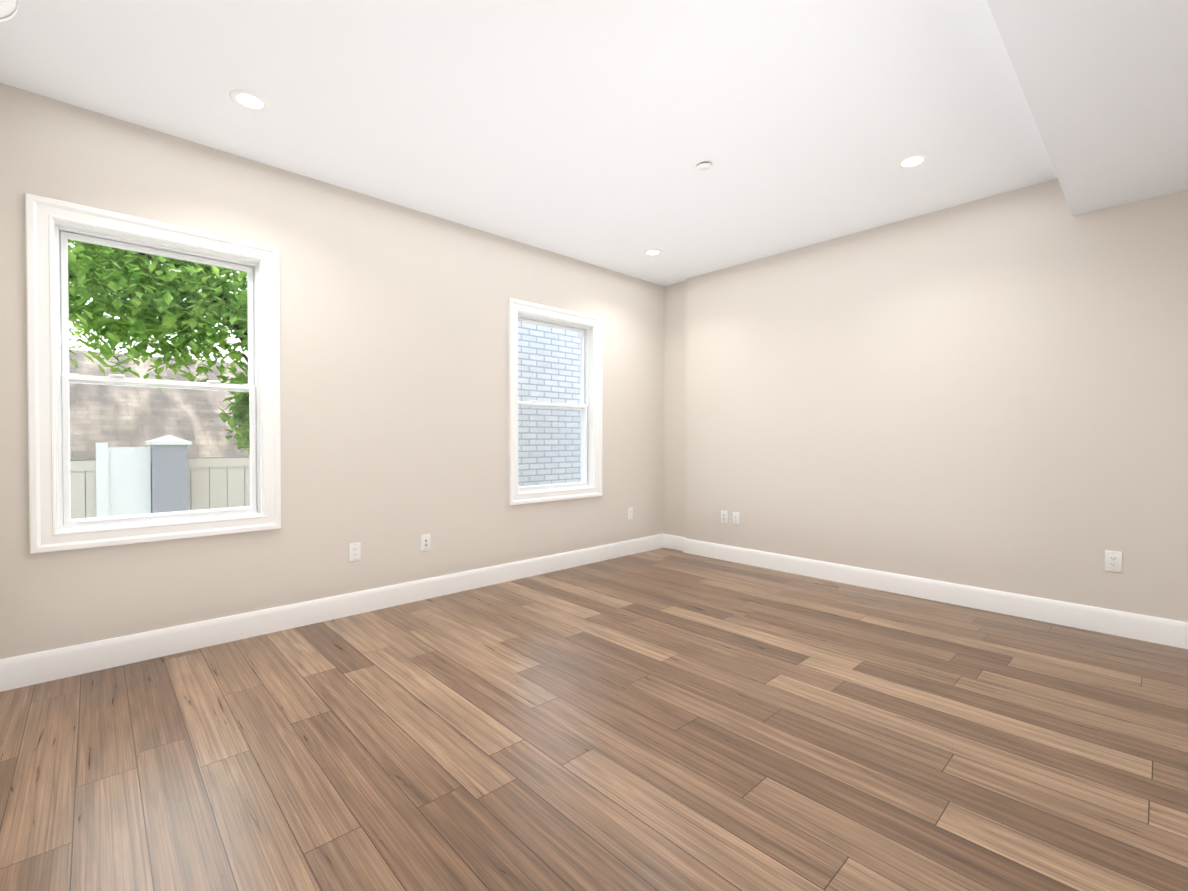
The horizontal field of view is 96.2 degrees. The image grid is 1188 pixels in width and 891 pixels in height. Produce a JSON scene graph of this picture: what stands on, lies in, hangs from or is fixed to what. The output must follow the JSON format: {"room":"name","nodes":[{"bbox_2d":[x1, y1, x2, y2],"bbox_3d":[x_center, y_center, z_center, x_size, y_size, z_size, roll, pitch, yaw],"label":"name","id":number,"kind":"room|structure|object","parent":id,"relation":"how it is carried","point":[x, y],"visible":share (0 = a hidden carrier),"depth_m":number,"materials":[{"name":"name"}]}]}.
{"room":"empty living room","nodes":[
{"label":"empty living room","id":0,"kind":"room"},
{"bbox_2d":[0,83,663,658],"bbox_3d":[-1.063,-0.276,3.985,5.020,2.700,0.200,-1,1,-43],"label":"wall","id":1,"kind":"structure","parent":0,"point":[394,379],"depth_m":3.35,"materials":[{"name":"beige paint"}]},
{"bbox_2d":[25,193,280,553],"bbox_3d":[-2.252,-0.327,2.819,1.010,1.630,0.182,-1,1,-43],"label":"window","id":2,"kind":"structure","parent":1,"relation":"in","point":[52,226],"depth_m":2.69,"materials":[{"name":"white paint"}]},
{"bbox_2d":[0,534,663,691],"bbox_3d":[-0.971,1.005,3.938,4.670,0.140,0.016,-1,1,-43],"label":"baseboard","id":3,"kind":"structure","parent":1,"relation":"attached to","point":[39,667],"depth_m":3.08,"materials":[{"name":"white paint"}]},
{"bbox_2d":[349,542,360,561],"bbox_3d":[-1.531,0.681,3.414,0.072,0.117,0.008,-1,1,-43],"label":"electrical outlet","id":4,"kind":"object","parent":1,"relation":"attached to","point":[354,551],"visible":1,"depth_m":3.41,"materials":[{"name":"white plastic"}]},
{"bbox_2d":[421,534,430,551],"bbox_3d":[-1.179,0.682,3.740,0.072,0.117,0.015,-1,1,-43],"label":"outlet","id":5,"kind":"object","parent":1,"relation":"attached to","point":[425,542],"visible":1,"depth_m":3.74,"materials":[{"name":"white plastic"}]},
{"bbox_2d":[508,298,601,504],"bbox_3d":[-0.351,-0.348,4.603,1.010,1.630,0.182,-1,1,-43],"label":"window","id":6,"kind":"structure","parent":1,"relation":"in","point":[588,328],"depth_m":4.67,"materials":[{"name":"white paint"}]},
{"bbox_2d":[627,507,632,519],"bbox_3d":[0.350,0.660,5.180,0.072,0.117,0.008,-1,1,-43],"label":"electrical outlet","id":7,"kind":"object","parent":1,"relation":"attached to","point":[629,513],"visible":1,"depth_m":5.17,"materials":[{"name":"white plastic"}]},
{"bbox_2d":[0,0,1056,285],"bbox_3d":[0.736,-1.664,2.125,5.120,0.120,5.350,-1,1,-43],"label":"ceiling","id":8,"kind":"structure","parent":0,"point":[594,132],"depth_m":2.51,"materials":[{"name":"white paint"}]},
{"bbox_2d":[0,0,17,21],"bbox_3d":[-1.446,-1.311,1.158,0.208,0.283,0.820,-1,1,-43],"label":"smoke detector","id":9,"kind":"object","parent":8,"relation":"attached to","point":[8,9],"visible":1,"depth_m":1.50,"materials":[{"name":"white plastic"}]},
{"bbox_2d":[229,89,269,111],"bbox_3d":[-1.605,-1.605,2.487,0.160,0.006,0.160,-1,1,-43],"label":"recessed light","id":10,"kind":"object","parent":8,"relation":"in","point":[249,100],"visible":1,"depth_m":2.48,"materials":[{"name":"white plastic"}]},
{"bbox_2d":[643,249,661,255],"bbox_3d":[0.496,-1.629,4.500,0.160,0.006,0.160,-1,1,-43],"label":"recessed light","id":11,"kind":"object","parent":8,"relation":"in","point":[651,252],"visible":1,"depth_m":4.50,"materials":[{"name":"white plastic"}]},
{"bbox_2d":[696,160,712,169],"bbox_3d":[0.635,-1.608,3.067,0.100,0.014,0.100,-1,1,-43],"label":"detector","id":12,"kind":"object","parent":8,"relation":"attached to","point":[704,166],"visible":1,"depth_m":3.05,"materials":[{"name":"white plastic"}]},
{"bbox_2d":[896,154,928,168],"bbox_3d":[1.808,-1.612,3.030,0.160,0.006,0.160,-1,1,-43],"label":"recessed light","id":13,"kind":"object","parent":8,"relation":"in","point":[912,161],"visible":1,"depth_m":3.03,"materials":[{"name":"white plastic"}]},
{"bbox_2d":[0,548,1187,890],"bbox_3d":[0.736,1.156,2.159,5.120,0.120,5.350,-1,1,-43],"label":"floor","id":14,"kind":"structure","parent":0,"point":[664,720],"depth_m":1.92,"materials":[{"name":"brown wood"}]},
{"bbox_2d":[664,178,1187,621],"bbox_3d":[2.525,-0.272,3.684,0.200,2.700,5.150,-1,1,-43],"label":"wall","id":15,"kind":"structure","parent":0,"point":[991,392],"depth_m":3.60,"materials":[{"name":"beige paint"}]},
{"bbox_2d":[664,534,684,550],"bbox_3d":[0.827,0.987,5.424,0.016,0.140,0.310,-1,1,-43],"label":"baseboard","id":16,"kind":"structure","parent":15,"relation":"attached to","point":[673,542],"depth_m":5.43,"materials":[{"name":"white paint"}]},
{"bbox_2d":[721,510,727,523],"bbox_3d":[1.205,0.663,4.945,0.015,0.117,0.072,-1,1,-43],"label":"outlet","id":17,"kind":"object","parent":15,"relation":"attached to","point":[724,516],"visible":1,"depth_m":4.94,"materials":[{"name":"white plastic"}]},
{"bbox_2d":[732,512,739,524],"bbox_3d":[1.293,0.664,4.856,0.008,0.117,0.072,-1,1,-43],"label":"electrical outlet","id":18,"kind":"object","parent":15,"relation":"attached to","point":[736,518],"visible":1,"depth_m":4.85,"materials":[{"name":"white plastic"}]},
{"bbox_2d":[684,538,1187,648],"bbox_3d":[2.484,1.009,3.585,0.016,0.140,4.640,-1,1,-43],"label":"baseboard","id":19,"kind":"structure","parent":15,"relation":"attached to","point":[1168,632],"depth_m":3.54,"materials":[{"name":"white paint"}]},
{"bbox_2d":[1105,550,1121,572],"bbox_3d":[2.980,0.665,3.059,0.008,0.117,0.072,-1,1,-43],"label":"electrical outlet","id":20,"kind":"object","parent":15,"relation":"attached to","point":[1113,561],"visible":1,"depth_m":3.06,"materials":[{"name":"white plastic"}]},
{"bbox_2d":[987,0,1187,215],"bbox_3d":[1.781,-1.465,0.942,4.620,0.250,1.790,-1,1,-43],"label":"ceiling","id":21,"kind":"structure","parent":0,"point":[1104,84],"depth_m":2.03,"materials":[{"name":"white paint"}]},
{"label":"outside","id":22,"kind":"structure","parent":0,"visible":0},
{"bbox_3d":[-8.817,1.832,11.818,28.000,0.200,21.800,-1,1,-43],"label":"ground","id":23,"kind":"structure","parent":22,"visible":0},
{"bbox_2d":[60,239,249,455],"bbox_3d":[-5.384,-0.857,5.899,3.709,5.329,3.251,-1,1,-43],"label":"tree","id":24,"kind":"object","parent":23,"relation":"on","point":[182,269],"depth_m":5.59,"materials":[{"name":"green plant"}]},
{"bbox_2d":[69,349,249,517],"bbox_3d":[-9.540,0.040,9.061,9.200,3.450,6.800,-1,1,-43],"label":"neighbouring house","id":25,"kind":"structure","parent":23,"relation":"on","point":[89,370],"depth_m":8.49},
{"bbox_2d":[70,435,249,518],"bbox_3d":[-4.875,0.865,4.356,5.550,1.910,0.320,-1,1,-43],"label":"fence","id":26,"kind":"object","parent":23,"relation":"on","point":[151,468],"depth_m":4.95,"materials":[{"name":"beige plastic"}]},
{"bbox_2d":[518,322,580,485],"bbox_3d":[-0.707,-1.361,9.073,6.880,6.250,4.850,-1,1,-43],"label":"brick building","id":27,"kind":"structure","parent":23,"relation":"on","point":[572,354],"depth_m":5.94,"materials":[{"name":"white brick"}]}
]}

